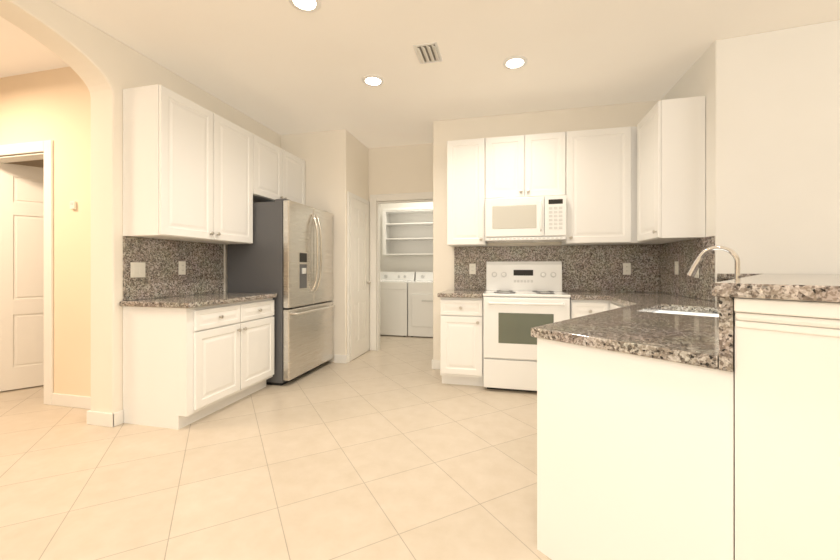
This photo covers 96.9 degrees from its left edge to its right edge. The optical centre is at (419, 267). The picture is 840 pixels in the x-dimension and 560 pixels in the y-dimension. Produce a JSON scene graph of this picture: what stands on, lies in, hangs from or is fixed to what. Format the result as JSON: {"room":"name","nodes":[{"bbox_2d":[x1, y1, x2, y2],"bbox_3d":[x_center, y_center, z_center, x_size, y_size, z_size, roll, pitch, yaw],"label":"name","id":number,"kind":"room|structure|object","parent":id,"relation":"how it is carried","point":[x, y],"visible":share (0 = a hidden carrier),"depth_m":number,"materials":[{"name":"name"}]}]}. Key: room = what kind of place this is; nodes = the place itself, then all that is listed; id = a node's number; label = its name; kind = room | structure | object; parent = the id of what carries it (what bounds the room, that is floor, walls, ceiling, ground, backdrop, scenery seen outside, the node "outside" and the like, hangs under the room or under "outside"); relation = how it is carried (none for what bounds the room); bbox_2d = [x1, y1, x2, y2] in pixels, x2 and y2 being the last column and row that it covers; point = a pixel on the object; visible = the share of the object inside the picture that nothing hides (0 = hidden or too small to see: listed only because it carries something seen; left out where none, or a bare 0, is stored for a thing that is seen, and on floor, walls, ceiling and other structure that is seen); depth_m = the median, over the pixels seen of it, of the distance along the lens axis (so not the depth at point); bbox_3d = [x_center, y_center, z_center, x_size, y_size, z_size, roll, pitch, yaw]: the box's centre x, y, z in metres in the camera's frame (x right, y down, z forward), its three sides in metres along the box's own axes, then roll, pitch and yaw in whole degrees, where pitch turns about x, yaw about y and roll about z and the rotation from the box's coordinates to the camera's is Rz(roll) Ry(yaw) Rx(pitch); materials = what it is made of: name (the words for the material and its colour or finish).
{"room":"kitchen","nodes":[
{"label":"kitchen","id":0,"kind":"room"},
{"bbox_2d":[0,66,90,396],"bbox_3d":[-4.348,-0.265,3.515,4.020,2.850,0.120,0,0,13],"label":"wall","id":1,"kind":"structure","parent":0,"point":[54,105],"depth_m":3.10,"materials":[{"name":"paint"}]},
{"bbox_2d":[0,163,43,390],"bbox_3d":[-3.628,0.083,3.707,0.511,2.130,0.656,0,0,13],"label":"hall door","id":2,"kind":"structure","parent":1,"relation":"in","point":[21,276],"depth_m":3.55,"materials":[{"name":"white paint"}]},
{"bbox_2d":[0,140,52,404],"bbox_3d":[-3.586,0.037,3.325,1.000,2.245,0.138,0,0,13],"label":"door frame","id":3,"kind":"structure","parent":1,"relation":"attached to","point":[45,147],"depth_m":3.15,"materials":[{"name":"white wood"}]},
{"bbox_2d":[70,201,76,208],"bbox_3d":[-2.886,-0.522,3.093,0.050,0.065,0.023,0,0,13],"label":"thermostat","id":4,"kind":"object","parent":1,"relation":"attached to","point":[73,204],"visible":0.98,"depth_m":3.08,"materials":[{"name":"white plastic"}]},
{"bbox_2d":[52,393,122,413],"bbox_3d":[-2.769,1.110,3.072,0.745,0.100,0.014,0,0,13],"label":"baseboard","id":5,"kind":"structure","parent":1,"relation":"attached to","point":[67,400],"depth_m":3.10,"materials":[{"name":"white wood"}]},
{"bbox_2d":[0,0,280,412],"bbox_3d":[-2.658,-0.265,1.450,0.220,2.850,6.800,0,0,13],"label":"wall","id":6,"kind":"structure","parent":0,"point":[107,68],"depth_m":2.74,"materials":[{"name":"paint"}]},
{"bbox_2d":[87,408,119,426],"bbox_3d":[-2.351,1.110,2.748,0.248,0.100,0.034,0,0,13],"label":"baseboard","id":7,"kind":"structure","parent":6,"relation":"attached to","point":[97,418],"depth_m":2.73,"materials":[{"name":"white wood"}]},
{"bbox_2d":[123,236,223,300],"bbox_3d":[-2.104,0.003,3.270,0.019,0.482,0.996,0,0,13],"label":"backsplash","id":8,"kind":"structure","parent":6,"relation":"attached to","point":[161,258],"depth_m":3.16,"materials":[{"name":"stone"}]},
{"bbox_2d":[130,262,144,277],"bbox_3d":[-2.180,0.015,2.879,0.010,0.118,0.118,0,0,13],"label":"outlet","id":9,"kind":"object","parent":8,"relation":"attached to","point":[137,269],"visible":1,"depth_m":2.87,"materials":[{"name":"white plastic"}]},
{"bbox_2d":[179,261,185,274],"bbox_3d":[-2.088,0.000,3.268,0.010,0.118,0.072,0,0,13],"label":"duplex electrical outlet","id":10,"kind":"object","parent":8,"relation":"attached to","point":[182,267],"visible":1,"depth_m":3.27,"materials":[{"name":"white plastic"}]},
{"bbox_2d":[123,84,254,243],"bbox_3d":[-1.940,-0.790,3.239,0.346,1.100,1.012,0,0,13],"label":"upper cabinet","id":11,"kind":"object","parent":6,"relation":"attached to","point":[193,171],"depth_m":2.90,"materials":[{"name":"white wood"}]},
{"bbox_2d":[255,135,304,204],"bbox_3d":[-1.710,-1.038,4.210,0.346,0.605,0.980,0,0,13],"label":"upper cabinet","id":12,"kind":"object","parent":6,"relation":"attached to","point":[279,174],"depth_m":4.08,"materials":[{"name":"white wood"}]},
{"bbox_2d":[0,335,551,559],"bbox_3d":[-0.710,1.185,2.429,11.900,0.050,9.800,0,0,13],"label":"floor","id":13,"kind":"structure","parent":0,"point":[394,447],"depth_m":2.09,"materials":[{"name":"tile"}]},
{"bbox_2d":[120,292,276,429],"bbox_3d":[-1.808,0.703,3.187,0.626,0.914,1.030,0,0,13],"label":"base cabinet","id":14,"kind":"object","parent":13,"relation":"on","point":[188,359],"visible":1,"depth_m":2.77,"materials":[{"name":"white painted wood"},{"name":"brushed nickel"}]},
{"bbox_2d":[228,199,334,385],"bbox_3d":[-1.471,0.237,4.155,0.785,1.845,0.940,0,0,13],"label":"fridge","id":15,"kind":"object","parent":13,"relation":"on","point":[286,255],"visible":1,"depth_m":3.75,"materials":[{"name":"grey metal"}]},
{"bbox_2d":[380,272,415,335],"bbox_3d":[-0.473,0.615,6.650,0.680,1.090,0.674,0,0,13],"label":"washer","id":16,"kind":"object","parent":13,"relation":"on","point":[393,303],"visible":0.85,"depth_m":6.32,"materials":[{"name":"white metal"}]},
{"bbox_2d":[408,272,432,336],"bbox_3d":[0.202,0.615,6.483,0.680,1.090,0.688,0,0,13],"label":"dryer","id":17,"kind":"object","parent":13,"relation":"on","point":[420,305],"visible":0.52,"depth_m":6.19,"materials":[{"name":"white metal"}]},
{"bbox_2d":[437,290,485,385],"bbox_3d":[0.452,0.703,3.883,0.434,0.914,0.626,0,0,13],"label":"base cabinet","id":18,"kind":"object","parent":13,"relation":"on","point":[461,337],"visible":0.96,"depth_m":3.61,"materials":[{"name":"white painted wood"},{"name":"brushed nickel"}]},
{"bbox_2d":[483,261,570,391],"bbox_3d":[1.034,0.545,3.688,0.778,1.230,0.687,0,0,13],"label":"range","id":19,"kind":"object","parent":13,"relation":"on","point":[521,299],"visible":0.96,"depth_m":3.46,"materials":[{"name":"white metal"}]},
{"bbox_2d":[537,355,734,559],"bbox_3d":[0.678,0.722,1.284,0.495,0.875,0.420,0,0,13],"label":"base cabinet","id":20,"kind":"object","parent":13,"relation":"on","point":[635,427],"depth_m":1.23,"materials":[{"name":"white painted wood"}]},
{"bbox_2d":[531,291,718,366],"bbox_3d":[1.536,0.265,2.409,1.698,0.038,2.993,0,0,13],"label":"countertop","id":21,"kind":"structure","parent":20,"relation":"on","point":[600,325],"depth_m":1.50,"materials":[{"name":"grey stone"}]},
{"bbox_2d":[653,310,718,316],"bbox_3d":[1.562,0.374,2.195,0.584,0.174,0.404,0,0,-45],"label":"sink bowl","id":22,"kind":"object","parent":21,"relation":"in","point":[687,313],"visible":0.02,"depth_m":2.42,"materials":[{"name":"silver metal"}]},
{"bbox_2d":[687,246,740,278],"bbox_3d":[1.671,0.060,2.091,0.248,0.372,0.159,0,0,13],"label":"faucet","id":23,"kind":"object","parent":21,"relation":"on","point":[695,266],"visible":0.62,"depth_m":2.08,"materials":[{"name":"silver metal"}]},
{"bbox_2d":[368,143,432,271],"bbox_3d":[-0.212,-0.265,5.188,2.440,2.850,0.100,0,0,13],"label":"wall","id":24,"kind":"structure","parent":0,"point":[400,169],"depth_m":5.12,"materials":[{"name":"paint"}]},
{"bbox_2d":[350,197,370,360],"bbox_3d":[-0.774,0.137,4.905,0.072,2.030,0.604,0,0,13],"label":"pantry door","id":25,"kind":"structure","parent":24,"relation":"in","point":[360,282],"depth_m":4.88,"materials":[{"name":"white paint"}]},
{"bbox_2d":[347,191,432,362],"bbox_3d":[-0.260,0.065,4.829,1.108,2.190,0.820,0,0,13],"label":"door frame","id":26,"kind":"structure","parent":24,"relation":"attached to","point":[375,267],"depth_m":5.22,"materials":[{"name":"white wood"}]},
{"bbox_2d":[383,207,432,254],"bbox_3d":[-0.090,-0.660,6.789,1.140,0.840,0.317,0,0,13],"label":"shelf","id":27,"kind":"object","parent":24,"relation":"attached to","point":[407,231],"visible":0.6,"depth_m":6.92,"materials":[{"name":"white wood"}]},
{"bbox_2d":[0,0,839,147],"bbox_3d":[-0.710,-1.715,2.429,11.900,0.050,9.800,0,0,13],"label":"ceiling","id":28,"kind":"structure","parent":0,"point":[282,67],"depth_m":2.89,"materials":[{"name":"paint"}]},
{"bbox_2d":[288,0,320,11],"bbox_3d":[-0.729,-1.683,2.351,0.200,0.010,0.200,0,0,13],"label":"recessed light","id":29,"kind":"object","parent":28,"relation":"in","point":[308,5],"visible":1,"depth_m":2.38,"materials":[{"name":"white"}]},
{"bbox_2d":[362,75,383,85],"bbox_3d":[-0.421,-1.683,3.347,0.200,0.010,0.200,0,0,13],"label":"recessed light","id":30,"kind":"object","parent":28,"relation":"in","point":[373,80],"visible":0.98,"depth_m":3.34,"materials":[{"name":"white"}]},
{"bbox_2d":[412,42,442,63],"bbox_3d":[0.064,-1.678,2.924,0.190,0.022,0.260,0,0,13],"label":"ceiling vent","id":31,"kind":"object","parent":28,"relation":"in","point":[428,53],"visible":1,"depth_m":2.90,"materials":[{"name":"silver metal"}]},
{"bbox_2d":[503,55,527,68],"bbox_3d":[0.779,-1.683,3.053,0.200,0.010,0.200,0,0,13],"label":"recessed light","id":32,"kind":"object","parent":28,"relation":"in","point":[516,62],"visible":1,"depth_m":3.04,"materials":[{"name":"white"}]},
{"bbox_2d":[281,100,660,361],"bbox_3d":[0.366,-0.265,4.614,4.650,2.850,0.750,0,0,13],"label":"wall","id":33,"kind":"structure","parent":0,"point":[596,117],"depth_m":4.28,"materials":[{"name":"paint"}]},
{"bbox_2d":[432,359,439,368],"bbox_3d":[0.227,1.110,4.640,0.014,0.100,0.764,0,0,13],"label":"baseboard","id":34,"kind":"structure","parent":33,"relation":"attached to","point":[434,362],"depth_m":4.26,"materials":[{"name":"white wood"}]},
{"bbox_2d":[447,138,486,246],"bbox_3d":[0.512,-0.790,4.023,0.394,1.100,0.326,0,0,13],"label":"upper cabinet","id":35,"kind":"object","parent":33,"relation":"attached to","point":[466,159],"depth_m":3.86,"materials":[{"name":"white wood"}]},
{"bbox_2d":[487,131,566,198],"bbox_3d":[1.085,-1.026,3.887,0.781,0.628,0.326,0,0,13],"label":"upper cabinet","id":36,"kind":"object","parent":33,"relation":"attached to","point":[531,165],"depth_m":3.72,"materials":[{"name":"white wood"}]},
{"bbox_2d":[485,195,566,242],"bbox_3d":[1.071,-0.488,3.828,0.776,0.427,0.449,0,0,13],"label":"microwave","id":37,"kind":"object","parent":36,"relation":"attached to","point":[527,219],"visible":1,"depth_m":3.65,"materials":[{"name":"white"}]},
{"bbox_2d":[454,244,658,291],"bbox_3d":[1.396,0.003,3.975,2.068,0.482,0.019,0,0,13],"label":"backsplash","id":38,"kind":"structure","parent":33,"relation":"attached to","point":[597,268],"depth_m":3.89,"materials":[{"name":"stone"}]},
{"bbox_2d":[469,264,475,273],"bbox_3d":[0.586,0.010,4.150,0.072,0.118,0.010,0,0,13],"label":"electrical outlet","id":39,"kind":"object","parent":38,"relation":"attached to","point":[472,268],"visible":1,"depth_m":4.15,"materials":[{"name":"white plastic"}]},
{"bbox_2d":[623,263,630,274],"bbox_3d":[2.108,0.010,3.790,0.072,0.118,0.010,0,0,13],"label":"electrical outlet","id":40,"kind":"object","parent":38,"relation":"attached to","point":[626,268],"visible":1,"depth_m":3.79,"materials":[{"name":"white plastic"}]},
{"bbox_2d":[561,126,638,244],"bbox_3d":[1.765,-0.790,3.727,0.611,1.100,0.326,0,0,13],"label":"upper cabinet","id":41,"kind":"object","parent":33,"relation":"attached to","point":[591,175],"depth_m":3.57,"materials":[{"name":"white wood"}]},
{"bbox_2d":[662,40,716,300],"bbox_3d":[2.369,-0.265,3.239,0.120,2.850,1.007,0,0,13],"label":"wall","id":42,"kind":"structure","parent":0,"point":[698,79],"depth_m":2.86,"materials":[{"name":"white paint"}]},
{"bbox_2d":[639,242,670,243],"bbox_3d":[2.226,-0.790,3.633,0.330,1.100,0.296,0,0,13],"label":"upper cabinet","id":43,"kind":"object","parent":42,"relation":"attached to","point":[639,242],"depth_m":3.51,"materials":[{"name":"white wood"}]},
{"bbox_2d":[637,96,704,241],"bbox_3d":[2.112,-0.790,3.198,0.352,1.100,0.536,0,0,13],"label":"upper cabinet","id":44,"kind":"object","parent":42,"relation":"attached to","point":[670,170],"visible":1,"depth_m":2.95,"materials":[{"name":"white wood"}]},
{"bbox_2d":[659,236,714,300],"bbox_3d":[2.301,0.003,3.258,0.019,0.482,1.000,0,0,13],"label":"backsplash","id":45,"kind":"structure","parent":42,"relation":"attached to","point":[685,253],"depth_m":3.17,"materials":[{"name":"stone"}]},
{"bbox_2d":[675,261,678,274],"bbox_3d":[2.305,0.000,3.344,0.010,0.118,0.072,0,0,13],"label":"electrical outlet","id":46,"kind":"object","parent":45,"relation":"attached to","point":[676,267],"visible":1,"depth_m":3.33,"materials":[{"name":"white plastic"}]},
{"bbox_2d":[694,268,698,277],"bbox_3d":[2.221,0.020,2.989,0.010,0.118,0.072,0,0,13],"label":"electrical outlet","id":47,"kind":"object","parent":45,"relation":"attached to","point":[696,275],"visible":0.35,"depth_m":2.97,"materials":[{"name":"white plastic"}]},
{"bbox_2d":[716,20,839,300],"bbox_3d":[3.818,-0.265,2.254,3.400,2.850,0.120,0,0,19],"label":"wall","id":48,"kind":"structure","parent":0,"point":[777,151],"depth_m":2.64,"materials":[{"name":"paint"}]},
{"bbox_2d":[717,279,731,300],"bbox_3d":[2.315,0.162,2.698,0.260,0.165,0.025,0,0,19],"label":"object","id":49,"kind":"object","parent":48,"relation":"attached to","point":[719,280],"visible":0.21,"depth_m":2.73,"materials":[{"name":"stone"}]},
{"bbox_2d":[734,297,839,559],"bbox_3d":[1.826,0.619,1.740,2.557,1.082,0.329,0,0,-45],"label":"wall","id":50,"kind":"structure","parent":0,"point":[787,429],"depth_m":0.93,"materials":[{"name":"white paint"}]},
{"bbox_2d":[719,297,734,371],"bbox_3d":[1.666,0.181,1.839,2.328,0.204,0.031,0,0,-45],"label":"backsplash","id":51,"kind":"structure","parent":50,"relation":"attached to","point":[726,335],"depth_m":1.02,"materials":[{"name":"stone"}]},
{"bbox_2d":[711,273,839,302],"bbox_3d":[1.898,0.059,1.593,1.882,0.037,2.392,0,0,13],"label":"bar","id":52,"kind":"object","parent":50,"relation":"on","point":[814,287],"visible":1,"depth_m":0.96,"materials":[{"name":"beige stone"}]}
]}

